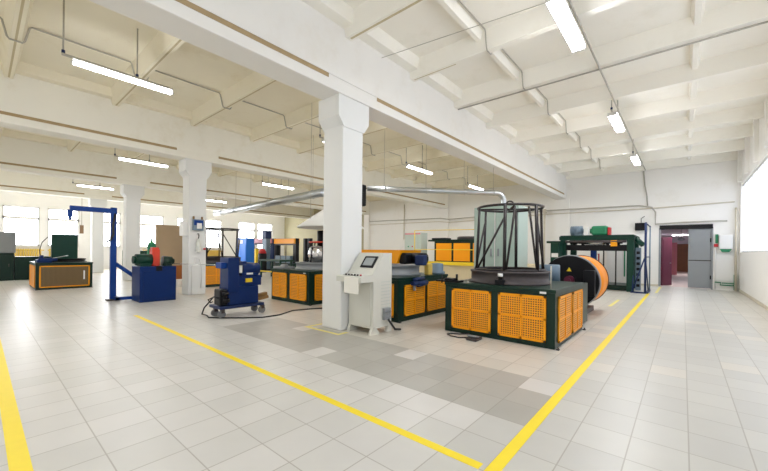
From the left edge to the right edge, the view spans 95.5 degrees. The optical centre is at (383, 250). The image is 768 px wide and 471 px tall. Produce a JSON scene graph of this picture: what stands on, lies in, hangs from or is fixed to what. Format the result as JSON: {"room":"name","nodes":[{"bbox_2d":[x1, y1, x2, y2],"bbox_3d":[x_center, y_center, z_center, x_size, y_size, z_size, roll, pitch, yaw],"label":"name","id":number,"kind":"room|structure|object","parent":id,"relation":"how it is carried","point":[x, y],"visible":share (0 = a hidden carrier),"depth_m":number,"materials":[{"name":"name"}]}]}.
{"room":"factory floor","nodes":[
{"label":"factory floor","id":0,"kind":"room"},
{"bbox_2d":[0,191,284,268],"bbox_3d":[-17.509,-1.600,24.344,0.300,5.600,24.150,1,0,41],"label":"wall","id":1,"kind":"structure","parent":0,"point":[170,214],"depth_m":23.20,"materials":[{"name":"paint"}]},
{"bbox_2d":[2,205,39,246],"bbox_3d":[-20.937,-1.404,20.148,0.280,2.350,1.620,1,0,41],"label":"window","id":2,"kind":"structure","parent":1,"relation":"in","point":[22,220],"depth_m":20.25,"materials":[{"name":"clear glass"}]},
{"bbox_2d":[46,208,78,246],"bbox_3d":[-19.759,-1.390,21.522,0.280,2.350,1.560,1,0,41],"label":"window","id":3,"kind":"structure","parent":1,"relation":"in","point":[58,222],"depth_m":21.46,"materials":[{"name":"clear glass"}]},
{"bbox_2d":[80,214,83,233],"bbox_3d":[-16.464,-1.913,19.005,0.070,1.950,0.160,1,0,41],"label":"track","id":4,"kind":"object","parent":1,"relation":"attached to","point":[81,225],"visible":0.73,"depth_m":18.99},
{"bbox_2d":[104,213,121,247],"bbox_3d":[-18.340,-1.374,23.177,0.280,2.350,1.500,1,0,41],"label":"window","id":5,"kind":"structure","parent":1,"relation":"in","point":[106,215],"depth_m":23.27,"materials":[{"name":"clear glass"}]},
{"bbox_2d":[140,215,163,247],"bbox_3d":[-16.700,-1.355,25.090,0.280,2.350,1.620,1,0,41],"label":"window","id":6,"kind":"structure","parent":1,"relation":"in","point":[148,223],"depth_m":24.99,"materials":[{"name":"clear glass"}]},
{"bbox_2d":[206,219,221,248],"bbox_3d":[-13.883,-1.323,28.378,0.280,2.350,1.460,1,0,41],"label":"window","id":7,"kind":"structure","parent":1,"relation":"in","point":[209,223],"depth_m":28.46,"materials":[{"name":"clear glass"}]},
{"bbox_2d":[238,222,254,238],"bbox_3d":[-12.021,-1.302,30.549,0.280,2.350,1.620,1,0,41],"label":"window","id":8,"kind":"structure","parent":1,"relation":"in","point":[247,230],"depth_m":30.62,"materials":[{"name":"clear glass"}]},
{"bbox_2d":[257,223,271,248],"bbox_3d":[-10.879,-1.289,31.881,0.280,2.350,1.610,1,0,41],"label":"window","id":9,"kind":"structure","parent":1,"relation":"in","point":[261,227],"depth_m":31.70,"materials":[{"name":"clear glass"}]},
{"bbox_2d":[0,268,767,470],"bbox_3d":[-0.246,1.497,20.744,31.250,0.200,41.800,1,0,41],"label":"floor","id":10,"kind":"structure","parent":0,"point":[682,385],"depth_m":3.57,"materials":[{"name":"tile"}]},
{"bbox_2d":[0,253,13,280],"bbox_3d":[-15.938,0.653,14.117,0.635,1.130,1.300,1,0,41],"label":"storage cabinet","id":11,"kind":"object","parent":10,"relation":"on","point":[6,259],"visible":0.93,"depth_m":14.27,"materials":[{"name":"green metal"}]},
{"bbox_2d":[0,232,15,252],"bbox_3d":[-15.910,-0.341,14.168,0.595,0.860,1.300,1,0,41],"label":"box","id":12,"kind":"object","parent":11,"relation":"on","point":[7,239],"visible":1,"depth_m":14.30,"materials":[{"name":"grey metal"}]},
{"bbox_2d":[0,339,33,470],"bbox_3d":[-4.599,1.347,4.179,6.600,0.002,0.100,1,0,41],"label":"tape","id":13,"kind":"object","parent":10,"relation":"on","point":[18,457],"visible":1,"depth_m":2.71,"materials":[{"name":"plastic"}]},
{"bbox_2d":[15,249,43,255],"bbox_3d":[-20.683,0.524,20.194,0.120,1.280,1.450,1,0,41],"label":"radiator","id":14,"kind":"object","parent":10,"relation":"on","point":[17,250],"visible":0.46,"depth_m":20.18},
{"bbox_2d":[14,256,50,279],"bbox_3d":[-15.106,0.738,15.128,0.585,0.980,1.280,1,0,41],"label":"storage cabinet","id":15,"kind":"object","parent":10,"relation":"on","point":[21,263],"visible":0.34,"depth_m":14.66,"materials":[{"name":"green metal"}]},
{"bbox_2d":[29,234,92,290],"bbox_3d":[-11.408,0.340,12.320,1.972,1.860,1.460,1,0,41],"label":"machine","id":16,"kind":"object","parent":10,"relation":"on","point":[64,269],"visible":1,"depth_m":11.89,"materials":[{"name":"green metal"}]},
{"bbox_2d":[88,198,106,272],"bbox_3d":[-16.018,-0.823,19.494,0.540,4.080,0.750,1,0,41],"label":"column","id":17,"kind":"structure","parent":10,"relation":"on","point":[97,218],"depth_m":19.31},
{"bbox_2d":[67,205,175,302],"bbox_3d":[-6.755,0.093,9.086,1.158,2.460,2.127,1,0,41],"label":"crane","id":18,"kind":"object","parent":10,"relation":"on","point":[152,281],"visible":0.98,"depth_m":9.20,"materials":[{"name":"blue metal"}]},
{"bbox_2d":[120,184,144,280],"bbox_3d":[-10.931,-0.765,15.134,0.540,4.080,0.750,1,0,41],"label":"column","id":19,"kind":"structure","parent":10,"relation":"on","point":[132,195],"depth_m":14.93,"materials":[{"name":"paint"}]},
{"bbox_2d":[147,237,155,253],"bbox_3d":[-7.261,0.447,10.896,0.240,1.740,0.240,1,0,41],"label":"bottle","id":20,"kind":"object","parent":10,"relation":"on","point":[150,244],"visible":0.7,"depth_m":10.81,"materials":[{"name":"green"}]},
{"bbox_2d":[155,225,181,278],"bbox_3d":[-8.028,0.178,13.071,0.080,2.260,0.920,1,0,41],"label":"board panel","id":21,"kind":"object","parent":10,"relation":"on","point":[168,240],"visible":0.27,"depth_m":13.09,"materials":[{"name":"orange wood"}]},
{"bbox_2d":[176,279,181,286],"bbox_3d":[-7.513,1.189,12.916,0.400,0.250,0.350,1,0,41],"label":"box","id":22,"kind":"object","parent":10,"relation":"on","point":[178,281],"visible":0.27,"depth_m":12.72,"materials":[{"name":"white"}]},
{"bbox_2d":[179,158,211,294],"bbox_3d":[-5.845,-0.707,10.773,0.540,4.080,0.750,1,0,41],"label":"column","id":23,"kind":"structure","parent":10,"relation":"on","point":[194,173],"depth_m":10.57,"materials":[{"name":"paint"}]},
{"bbox_2d":[179,221,187,235],"bbox_3d":[-6.033,-0.669,10.516,0.300,0.440,0.145,1,0,41],"label":"junction box","id":24,"kind":"object","parent":23,"relation":"attached to","point":[183,228],"visible":1,"depth_m":10.43,"materials":[{"name":"white metal"}]},
{"bbox_2d":[191,258,202,294],"bbox_3d":[-5.668,0.772,10.581,0.029,1.127,0.324,1,0,41],"label":"cable","id":25,"kind":"object","parent":23,"relation":"attached to","point":[195,258],"visible":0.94,"depth_m":10.48,"materials":[{"name":"white plastic"}]},
{"bbox_2d":[192,216,203,230],"bbox_3d":[-5.625,-0.824,10.559,0.100,0.420,0.300,1,0,41],"label":"box","id":26,"kind":"object","parent":23,"relation":"attached to","point":[197,224],"visible":1,"depth_m":10.51,"materials":[{"name":"blue metal"}]},
{"bbox_2d":[196,233,205,252],"bbox_3d":[-5.566,-0.234,10.621,0.130,0.582,0.290,1,0,41],"label":"hanging bag","id":27,"kind":"object","parent":23,"relation":"hanging from","point":[198,244],"visible":1,"depth_m":10.53,"materials":[{"name":"plastic"}]},
{"bbox_2d":[207,250,220,255],"bbox_3d":[-13.768,0.603,28.261,0.120,1.280,1.300,1,0,41],"label":"radiator","id":28,"kind":"object","parent":10,"relation":"on","point":[211,252],"visible":0.39,"depth_m":28.16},
{"bbox_2d":[205,257,252,286],"bbox_3d":[-6.558,0.795,13.835,1.872,1.060,2.140,1,0,41],"label":"machine","id":29,"kind":"object","parent":10,"relation":"on","point":[212,273],"visible":0.13,"depth_m":12.84,"materials":[{"name":"orange metal"}]},
{"bbox_2d":[206,228,240,257],"bbox_3d":[-6.493,-0.302,13.933,1.444,1.148,1.444,1,0,41],"label":"cage","id":30,"kind":"object","parent":29,"relation":"on","point":[209,229],"visible":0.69,"depth_m":13.62,"materials":[{"name":"metal"}]},
{"bbox_2d":[207,234,268,317],"bbox_3d":[-3.147,0.503,7.436,0.550,1.722,1.329,1,0,41],"label":"machine","id":31,"kind":"object","parent":10,"relation":"on","point":[239,280],"visible":1,"depth_m":7.26,"materials":[{"name":"blue paint"}]},
{"bbox_2d":[237,238,253,262],"bbox_3d":[-9.702,0.204,24.371,1.350,2.170,0.620,1,0,41],"label":"tall cabinet","id":32,"kind":"object","parent":10,"relation":"on","point":[246,249],"visible":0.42,"depth_m":23.95,"materials":[{"name":"metal"}]},
{"bbox_2d":[254,248,258,262],"bbox_3d":[-8.271,0.581,22.627,0.200,1.450,0.200,1,0,41],"label":"bollard","id":33,"kind":"object","parent":10,"relation":"on","point":[256,250],"visible":0.54,"depth_m":22.57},
{"bbox_2d":[201,298,321,318],"bbox_3d":[-2.194,1.160,7.630,3.278,0.431,0.769,1,0,-22],"label":"cable","id":34,"kind":"object","parent":10,"relation":"on","point":[212,298],"visible":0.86,"depth_m":7.14,"materials":[{"name":"black rubber"}]},
{"bbox_2d":[258,249,266,270],"bbox_3d":[-7.468,0.600,21.412,0.540,1.430,0.540,1,0,41],"label":"barrel","id":35,"kind":"object","parent":10,"relation":"on","point":[262,254],"visible":0.71,"depth_m":21.24,"materials":[{"name":"black metal"}]},
{"bbox_2d":[254,238,273,268],"bbox_3d":[-8.733,0.226,25.002,3.200,2.150,0.600,1,0,41],"label":"frame","id":36,"kind":"object","parent":10,"relation":"on","point":[256,241],"visible":0.23,"depth_m":24.00,"materials":[{"name":"blue paint"}]},
{"bbox_2d":[262,231,270,270],"bbox_3d":[-7.852,0.001,23.261,0.700,2.620,0.700,1,0,41],"label":"drill","id":37,"kind":"object","parent":10,"relation":"on","point":[266,235],"visible":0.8,"depth_m":23.11,"materials":[{"name":"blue metal"}]},
{"bbox_2d":[258,259,293,276],"bbox_3d":[-5.350,0.889,17.202,1.900,0.900,0.830,1,0,41],"label":"work table","id":38,"kind":"object","parent":10,"relation":"on","point":[260,260],"visible":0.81,"depth_m":17.20,"materials":[{"name":"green metal"}]},
{"bbox_2d":[273,238,299,267],"bbox_3d":[-6.309,0.278,22.529,2.500,2.100,0.600,1,0,41],"label":"frame","id":39,"kind":"object","parent":10,"relation":"on","point":[295,242],"visible":0.64,"depth_m":21.92,"materials":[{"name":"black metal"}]},
{"bbox_2d":[271,261,322,305],"bbox_3d":[-1.925,0.853,9.982,1.782,1.050,1.860,1,0,41],"label":"machine","id":40,"kind":"object","parent":10,"relation":"on","point":[302,284],"visible":0.58,"depth_m":9.16,"materials":[{"name":"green metal"}]},
{"bbox_2d":[307,230,322,262],"bbox_3d":[-1.720,-0.121,10.037,0.917,0.896,0.917,1,0,-27],"label":"carrier","id":41,"kind":"object","parent":40,"relation":"on","point":[315,253],"visible":0.47,"depth_m":9.68,"materials":[{"name":"metal"}]},
{"bbox_2d":[303,238,307,261],"bbox_3d":[-4.477,0.324,19.904,0.320,2.050,0.400,1,0,41],"label":"steel post","id":42,"kind":"object","parent":10,"relation":"on","point":[305,240],"visible":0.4,"depth_m":19.83,"materials":[{"name":"black metal"}]},
{"bbox_2d":[133,315,482,468],"bbox_3d":[-2.266,1.373,4.758,7.630,0.002,0.075,1,0,41],"label":"tape","id":43,"kind":"object","parent":10,"relation":"on","point":[430,444],"visible":1,"depth_m":3.06,"materials":[{"name":"plastic"}]},
{"bbox_2d":[305,323,347,334],"bbox_3d":[-0.870,1.389,6.317,0.920,0.002,0.720,1,0,41],"label":"tape","id":44,"kind":"object","parent":10,"relation":"on","point":[321,323],"visible":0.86,"depth_m":6.06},
{"bbox_2d":[319,93,368,330],"bbox_3d":[-0.751,-0.649,6.406,0.540,4.080,0.750,1,0,41],"label":"column","id":45,"kind":"structure","parent":10,"relation":"on","point":[343,120],"depth_m":6.19,"materials":[{"name":"paint"}]},
{"bbox_2d":[336,253,400,335],"bbox_3d":[-0.255,0.717,6.012,0.720,1.360,0.898,1,0,41],"label":"control console","id":46,"kind":"object","parent":10,"relation":"on","point":[368,283],"visible":1,"depth_m":5.92,"materials":[{"name":"white metal"}]},
{"bbox_2d":[361,250,447,322],"bbox_3d":[0.249,0.693,8.021,1.950,1.420,1.910,1,0,41],"label":"machine","id":47,"kind":"object","parent":10,"relation":"on","point":[414,293],"visible":0.64,"depth_m":7.38,"materials":[{"name":"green metal"}]},
{"bbox_2d":[405,233,426,252],"bbox_3d":[1.427,0.306,15.804,0.900,2.220,0.540,1,0,41],"label":"tall cabinet","id":48,"kind":"object","parent":10,"relation":"on","point":[420,238],"visible":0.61,"depth_m":15.58,"materials":[{"name":"metal"}]},
{"bbox_2d":[447,333,481,341],"bbox_3d":[1.311,1.371,5.719,0.590,0.089,0.330,1,0,41],"label":"foot pedal","id":49,"kind":"object","parent":10,"relation":"on","point":[474,338],"visible":1,"depth_m":5.51,"materials":[{"name":"metal"}]},
{"bbox_2d":[419,261,534,279],"bbox_3d":[3.874,0.949,14.518,4.500,0.990,2.900,1,0,41],"label":"platform","id":50,"kind":"object","parent":10,"relation":"on","point":[462,269],"visible":0.18,"depth_m":13.58,"materials":[{"name":"beige metal"}]},
{"bbox_2d":[414,229,473,249],"bbox_3d":[2.975,-0.203,13.455,4.436,1.294,0.036,1,0,41],"label":"guard railing","id":51,"kind":"object","parent":50,"relation":"on","point":[453,229],"visible":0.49,"depth_m":14.19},
{"bbox_2d":[428,236,473,262],"bbox_3d":[3.616,-0.044,15.011,3.050,1.110,1.600,1,0,41],"label":"machine","id":52,"kind":"object","parent":50,"relation":"on","point":[462,242],"visible":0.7,"depth_m":14.58,"materials":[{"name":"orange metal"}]},
{"bbox_2d":[474,205,527,266],"bbox_3d":[2.874,0.183,8.625,1.140,2.500,0.720,1,0,41],"label":"tall cabinet","id":53,"kind":"object","parent":10,"relation":"on","point":[494,256],"visible":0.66,"depth_m":8.34,"materials":[{"name":"white metal"}]},
{"bbox_2d":[436,264,587,350],"bbox_3d":[2.573,0.829,6.631,2.050,1.200,2.670,1,0,41],"label":"machine","id":54,"kind":"object","parent":10,"relation":"on","point":[538,309],"visible":0.95,"depth_m":5.61,"materials":[{"name":"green metal"}]},
{"bbox_2d":[474,200,546,271],"bbox_3d":[2.252,-0.276,6.265,1.224,1.255,1.224,1,0,41],"label":"cage","id":55,"kind":"object","parent":54,"relation":"on","point":[538,242],"visible":0.95,"depth_m":5.98,"materials":[{"name":"metal"}]},
{"bbox_2d":[484,293,649,470],"bbox_3d":[4.921,1.455,7.161,0.085,0.002,13.500,1,0,41],"label":"tape","id":56,"kind":"object","parent":10,"relation":"on","point":[518,441],"visible":1,"depth_m":3.09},
{"bbox_2d":[549,255,608,313],"bbox_3d":[4.573,0.776,8.371,1.224,1.352,1.434,1,0,41],"label":"guard","id":57,"kind":"object","parent":10,"relation":"on","point":[573,268],"visible":0.66,"depth_m":7.88,"materials":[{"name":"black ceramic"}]},
{"bbox_2d":[547,226,643,291],"bbox_3d":[8.531,0.259,13.944,3.126,2.477,2.580,1,0,41],"label":"frame","id":58,"kind":"object","parent":10,"relation":"on","point":[600,239],"visible":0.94,"depth_m":13.32,"materials":[{"name":"green metal"}]},
{"bbox_2d":[606,243,626,282],"bbox_3d":[10.410,0.569,15.491,0.850,1.900,0.520,1,0,41],"label":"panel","id":59,"kind":"object","parent":58,"relation":"in","point":[610,255],"visible":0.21,"depth_m":15.30,"materials":[{"name":"white metal"}]},
{"bbox_2d":[630,222,650,293],"bbox_3d":[9.464,0.258,12.841,0.500,2.500,1.420,1,0,41],"label":"stand","id":60,"kind":"object","parent":10,"relation":"on","point":[646,224],"visible":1,"depth_m":12.29,"materials":[{"name":"blue paint"}]},
{"bbox_2d":[672,243,676,274],"bbox_3d":[19.122,0.533,23.141,0.480,2.130,0.065,1,0,41],"label":"door","id":61,"kind":"structure","parent":10,"relation":"on","point":[674,245],"depth_m":23.04,"materials":[{"name":"pink paint"}]},
{"bbox_2d":[0,0,767,201],"bbox_3d":[-5.755,-3.994,14.245,31.250,0.544,24.820,1,0,41],"label":"ceiling","id":62,"kind":"structure","parent":0,"point":[696,103],"depth_m":7.78,"materials":[{"name":"white paint"}]},
{"bbox_2d":[72,182,113,189],"bbox_3d":[-14.110,-3.609,16.989,0.121,1.104,1.603,1,0,41],"label":"lamp","id":63,"kind":"object","parent":62,"relation":"hanging from","point":[81,185],"visible":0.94,"depth_m":16.96,"materials":[{"name":"white"}]},
{"bbox_2d":[77,185,112,189],"bbox_3d":[-14.076,-3.091,17.035,0.097,0.060,1.360,1,0,41],"label":"diffuser","id":64,"kind":"object","parent":63,"relation":"attached to","point":[91,186],"depth_m":17.05,"materials":[{"name":"white"}]},
{"bbox_2d":[61,0,173,95],"bbox_3d":[-4.648,-3.551,6.208,0.121,1.004,1.610,1,0,41],"label":"lamp","id":65,"kind":"object","parent":62,"relation":"hanging from","point":[76,61],"visible":1,"depth_m":6.10,"materials":[{"name":"white"}]},
{"bbox_2d":[73,60,171,93],"bbox_3d":[-4.616,-3.083,6.252,0.097,0.060,1.430,1,0,41],"label":"diffuser","id":66,"kind":"object","parent":65,"relation":"attached to","point":[81,63],"depth_m":6.16,"materials":[{"name":"white"}]},
{"bbox_2d":[114,154,168,167],"bbox_3d":[-8.571,-3.596,12.387,0.121,1.004,1.625,1,0,41],"label":"lamp","id":67,"kind":"object","parent":62,"relation":"hanging from","point":[149,162],"visible":0.96,"depth_m":12.35,"materials":[{"name":"white"}]},
{"bbox_2d":[119,158,166,167],"bbox_3d":[-8.544,-3.128,12.425,0.097,0.060,1.460,1,0,41],"label":"diffuser","id":68,"kind":"object","parent":67,"relation":"attached to","point":[125,159],"depth_m":12.40,"materials":[{"name":"white"}]},
{"bbox_2d":[206,199,226,202],"bbox_3d":[-10.485,-3.568,21.371,0.121,1.104,1.675,1,0,41],"label":"lamp","id":69,"kind":"object","parent":62,"relation":"hanging from","point":[213,200],"visible":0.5,"depth_m":21.48,"materials":[{"name":"white"}]},
{"bbox_2d":[0,17,465,184],"bbox_3d":[-1.893,-3.827,11.569,0.032,0.362,22.155,1,0,41],"label":"conduit","id":70,"kind":"object","parent":62,"relation":"attached to","point":[2,21],"visible":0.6,"depth_m":7.45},
{"bbox_2d":[213,135,323,215],"bbox_3d":[-5.115,-2.909,14.736,10.834,2.260,0.329,1,0,45],"label":"ventilation duct","id":71,"kind":"object","parent":62,"relation":"hanging from","point":[312,194],"visible":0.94,"depth_m":13.67,"materials":[{"name":"metal"}]},
{"bbox_2d":[261,176,293,189],"bbox_3d":[-5.078,-3.556,16.769,0.121,1.004,1.725,1,0,41],"label":"lamp","id":72,"kind":"object","parent":62,"relation":"hanging from","point":[262,183],"visible":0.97,"depth_m":16.63,"materials":[{"name":"white"}]},
{"bbox_2d":[262,183,292,188],"bbox_3d":[-5.083,-3.088,16.769,0.097,0.060,1.660,1,0,41],"label":"diffuser","id":73,"kind":"object","parent":72,"relation":"attached to","point":[269,184],"depth_m":16.69,"materials":[{"name":"white"}]},
{"bbox_2d":[297,120,363,229],"bbox_3d":[-1.485,-2.317,9.883,1.860,3.360,1.860,1,0,41],"label":"extraction hood","id":74,"kind":"object","parent":62,"relation":"hanging from","point":[315,222],"visible":0.22,"depth_m":9.37,"materials":[{"name":"white metal"}]},
{"bbox_2d":[362,185,365,206],"bbox_3d":[-0.779,-2.674,10.712,0.473,2.630,0.255,1,0,34],"label":"fan","id":75,"kind":"object","parent":62,"relation":"hanging from","point":[363,186],"visible":0.19,"depth_m":10.59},
{"bbox_2d":[406,145,432,174],"bbox_3d":[1.326,-3.483,13.024,0.121,1.004,1.675,1,0,41],"label":"lamp","id":76,"kind":"object","parent":62,"relation":"hanging from","point":[407,165],"visible":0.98,"depth_m":12.99,"materials":[{"name":"white"}]},
{"bbox_2d":[408,165,431,173],"bbox_3d":[1.337,-3.015,13.043,0.097,0.060,1.560,1,0,41],"label":"diffuser","id":77,"kind":"object","parent":76,"relation":"attached to","point":[409,166],"depth_m":12.99,"materials":[{"name":"white"}]},
{"bbox_2d":[367,143,506,202],"bbox_3d":[1.698,-2.456,10.891,4.436,3.010,0.186,1,0,-6],"label":"ventilation duct","id":78,"kind":"object","parent":62,"relation":"hanging from","point":[426,190],"visible":0.95,"depth_m":10.82,"materials":[{"name":"metal"}]},
{"bbox_2d":[382,3,544,57],"bbox_3d":[2.526,-3.651,5.049,6.067,0.012,0.012,1,0,32],"label":"wire","id":79,"kind":"object","parent":62,"relation":"attached to","point":[542,3],"visible":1,"depth_m":5.75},
{"bbox_2d":[467,168,483,189],"bbox_3d":[4.336,-3.449,16.535,0.121,1.004,1.625,1,0,41],"label":"lamp","id":80,"kind":"object","parent":62,"relation":"hanging from","point":[468,185],"visible":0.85,"depth_m":16.36,"materials":[{"name":"white"}]},
{"bbox_2d":[458,0,600,168],"bbox_3d":[2.875,-3.773,7.482,0.026,0.356,22.152,1,0,41],"label":"conduit","id":81,"kind":"object","parent":62,"relation":"attached to","point":[460,1],"visible":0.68,"depth_m":7.25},
{"bbox_2d":[545,0,585,52],"bbox_3d":[2.676,-3.628,5.117,0.206,0.684,1.625,1,0,41],"label":"lamp","id":82,"kind":"object","parent":62,"relation":"hanging from","point":[560,10],"visible":0.99,"depth_m":5.07,"materials":[{"name":"white"}]},
{"bbox_2d":[567,0,645,170],"bbox_3d":[4.130,-3.593,6.736,0.036,0.036,22.350,1,0,41],"label":"cable","id":83,"kind":"object","parent":62,"relation":"attached to","point":[569,1],"visible":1,"depth_m":6.71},
{"bbox_2d":[458,21,767,109],"bbox_3d":[4.172,-3.583,6.970,6.000,0.032,0.032,1,0,41],"label":"conduit","id":84,"kind":"object","parent":62,"relation":"attached to","point":[761,23],"visible":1,"depth_m":6.56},
{"bbox_2d":[607,100,624,132],"bbox_3d":[5.963,-3.590,8.951,0.206,0.684,1.625,1,0,41],"label":"lamp","id":85,"kind":"object","parent":62,"relation":"hanging from","point":[614,117],"visible":0.96,"depth_m":8.79,"materials":[{"name":"white"}]},
{"bbox_2d":[608,115,623,131],"bbox_3d":[5.992,-3.282,8.989,0.182,0.060,1.460,1,0,41],"label":"diffuser","id":86,"kind":"object","parent":85,"relation":"attached to","point":[615,120],"depth_m":8.92,"materials":[{"name":"white"}]},
{"bbox_2d":[630,139,640,165],"bbox_3d":[9.022,-3.555,12.519,0.206,0.684,1.625,1,0,41],"label":"lamp","id":87,"kind":"object","parent":62,"relation":"hanging from","point":[634,157],"visible":0.97,"depth_m":12.32,"materials":[{"name":"white"}]},
{"bbox_2d":[630,157,639,164],"bbox_3d":[9.051,-3.247,12.557,0.182,0.060,1.460,1,0,41],"label":"diffuser","id":88,"kind":"object","parent":87,"relation":"attached to","point":[635,160],"depth_m":12.47,"materials":[{"name":"white"}]},
{"bbox_2d":[284,160,739,290],"bbox_3d":[2.195,-1.375,23.553,31.250,5.600,0.300,1,0,41],"label":"wall","id":89,"kind":"structure","parent":0,"point":[716,182],"depth_m":16.12,"materials":[{"name":"white paint"},{"name":"light grey paint"}]},
{"bbox_2d":[0,170,313,218],"bbox_3d":[-14.185,-3.502,21.512,0.480,1.320,24.150,1,0,41],"label":"beam","id":90,"kind":"structure","parent":89,"relation":"attached to","point":[9,181],"depth_m":19.52,"materials":[{"name":"paint"}]},
{"bbox_2d":[0,136,369,214],"bbox_3d":[-9.098,-3.444,17.152,0.480,1.320,24.150,1,0,41],"label":"beam","id":91,"kind":"structure","parent":89,"relation":"attached to","point":[16,155],"depth_m":14.41,"materials":[{"name":"paint"}]},
{"bbox_2d":[0,69,448,208],"bbox_3d":[-4.012,-3.386,12.791,0.480,1.320,24.150,1,0,41],"label":"beam","id":92,"kind":"structure","parent":89,"relation":"attached to","point":[28,104],"depth_m":9.67,"materials":[{"name":"paint"}]},
{"bbox_2d":[89,0,566,199],"bbox_3d":[1.082,-3.328,8.424,0.480,1.320,24.150,1,0,41],"label":"beam","id":93,"kind":"structure","parent":89,"relation":"attached to","point":[291,43],"depth_m":5.80,"materials":[{"name":"paint"}]},
{"bbox_2d":[364,215,369,249],"bbox_3d":[-1.310,-0.655,26.274,0.500,4.080,0.120,1,0,41],"label":"pilaster","id":94,"kind":"object","parent":89,"relation":"attached to","point":[366,217],"depth_m":26.20,"materials":[{"name":"white paint"}]},
{"bbox_2d":[439,208,448,237],"bbox_3d":[3.744,-0.597,21.928,0.630,4.080,0.140,1,0,41],"label":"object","id":95,"kind":"structure","parent":89,"relation":"attached to","point":[443,213],"depth_m":21.82,"materials":[{"name":"white paint"}]},
{"bbox_2d":[543,209,546,263],"bbox_3d":[8.256,-0.316,17.907,0.140,3.620,0.332,1,0,41],"label":"pipe","id":96,"kind":"object","parent":89,"relation":"attached to","point":[544,210],"visible":0.8,"depth_m":17.78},
{"bbox_2d":[369,205,726,224],"bbox_3d":[6.140,-1.647,19.739,19.001,0.927,0.137,1,0,40],"label":"pipe","id":97,"kind":"object","parent":89,"relation":"attached to","point":[630,205],"visible":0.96,"depth_m":16.08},
{"bbox_2d":[373,201,734,224],"bbox_3d":[6.244,-1.854,19.703,19.201,0.294,0.110,1,0,40],"label":"pipe","id":98,"kind":"object","parent":89,"relation":"attached to","point":[731,201],"visible":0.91,"depth_m":16.18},
{"bbox_2d":[554,199,569,254],"bbox_3d":[8.908,-0.538,17.527,0.700,4.080,0.100,1,0,41],"label":"pilaster","id":99,"kind":"object","parent":89,"relation":"attached to","point":[561,221],"depth_m":17.48,"materials":[{"name":"white paint"}]},
{"bbox_2d":[635,216,644,230],"bbox_3d":[11.325,-1.211,15.383,0.410,0.639,0.220,1,0,41],"label":"wall speaker","id":100,"kind":"object","parent":89,"relation":"attached to","point":[638,226],"visible":0.71,"depth_m":15.32,"materials":[{"name":"black plastic"}]},
{"bbox_2d":[643,171,647,205],"bbox_3d":[11.502,-2.739,15.338,0.200,1.543,0.050,1,0,41],"label":"conduit pipe","id":101,"kind":"object","parent":89,"relation":"attached to","point":[643,171],"visible":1,"depth_m":15.32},
{"bbox_2d":[661,237,671,284],"bbox_3d":[12.462,0.462,15.364,0.700,2.120,0.086,1,0,-21],"label":"door","id":102,"kind":"structure","parent":89,"relation":"in","point":[666,242],"depth_m":15.34,"materials":[{"name":"red paint"}]},
{"bbox_2d":[658,228,712,289],"bbox_3d":[12.594,0.294,14.609,1.710,2.500,0.320,1,0,41],"label":"trim","id":103,"kind":"structure","parent":89,"relation":"attached to","point":[659,267],"depth_m":15.01,"materials":[{"name":"grey paint"}]},
{"bbox_2d":[660,224,712,229],"bbox_3d":[12.528,-0.987,14.507,1.680,0.180,0.080,1,0,41],"label":"trim","id":104,"kind":"structure","parent":89,"relation":"attached to","point":[694,226],"depth_m":14.43,"materials":[{"name":"black metal"}]},
{"bbox_2d":[688,229,711,288],"bbox_3d":[12.864,0.307,14.225,0.700,2.420,0.132,1,0,41],"label":"door","id":105,"kind":"structure","parent":89,"relation":"in","point":[699,240],"depth_m":14.22,"materials":[{"name":"grey paint"}]},
{"bbox_2d":[714,247,715,288],"bbox_3d":[13.168,0.690,13.863,0.037,1.680,0.037,1,0,-27],"label":"pipe","id":106,"kind":"object","parent":89,"relation":"attached to","point":[715,247],"visible":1,"depth_m":13.85,"materials":[{"name":"white metal"}]},
{"bbox_2d":[716,253,733,281],"bbox_3d":[13.395,0.653,13.712,0.500,1.100,0.035,1,0,41],"label":"wall panel","id":107,"kind":"object","parent":89,"relation":"attached to","point":[724,261],"visible":1,"depth_m":13.69,"materials":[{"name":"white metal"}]},
{"bbox_2d":[719,235,732,251],"bbox_3d":[13.355,-0.278,13.638,0.380,0.660,0.213,1,0,41],"label":"box","id":108,"kind":"object","parent":89,"relation":"attached to","point":[725,241],"visible":1,"depth_m":13.56,"materials":[{"name":"white metal"}]},
{"bbox_2d":[661,229,687,236],"bbox_3d":[18.261,-1.217,21.206,3.100,0.150,17.050,1,0,41],"label":"ceiling","id":109,"kind":"structure","parent":0,"point":[664,233],"depth_m":21.97,"materials":[{"name":"paint"}]},
{"bbox_2d":[672,237,687,243],"bbox_3d":[23.759,0.296,27.641,2.700,2.750,0.100,1,0,41],"label":"wall","id":110,"kind":"structure","parent":0,"point":[674,239],"depth_m":27.78,"materials":[{"name":"paint"}]},
{"bbox_2d":[677,244,687,271],"bbox_3d":[23.734,0.571,27.538,1.600,2.200,0.085,1,0,41],"label":"door","id":111,"kind":"structure","parent":110,"relation":"in","point":[682,249],"depth_m":27.59,"materials":[{"name":"brown wood"}]},
{"bbox_2d":[737,96,767,305],"bbox_3d":[5.949,-1.332,4.232,0.400,5.600,24.150,1,0,41],"label":"wall","id":112,"kind":"structure","parent":0,"point":[753,266],"depth_m":10.60,"materials":[{"name":"white paint"}]},
{"bbox_2d":[734,208,737,290],"bbox_3d":[13.571,-0.059,13.463,0.070,3.228,0.195,1,0,41],"label":"pipe","id":113,"kind":"object","parent":112,"relation":"attached to","point":[736,210],"visible":0.86,"depth_m":13.39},
{"bbox_2d":[738,289,767,310],"bbox_3d":[5.827,1.421,4.296,0.020,0.090,24.130,1,0,41],"label":"baseboard","id":114,"kind":"structure","parent":112,"relation":"attached to","point":[764,306],"depth_m":10.41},
{"bbox_2d":[742,156,767,252],"bbox_3d":[6.024,-1.296,4.351,0.060,2.570,23.472,1,0,41],"label":"window","id":115,"kind":"structure","parent":112,"relation":"in","point":[755,189],"depth_m":10.83,"materials":[{"name":"white"}]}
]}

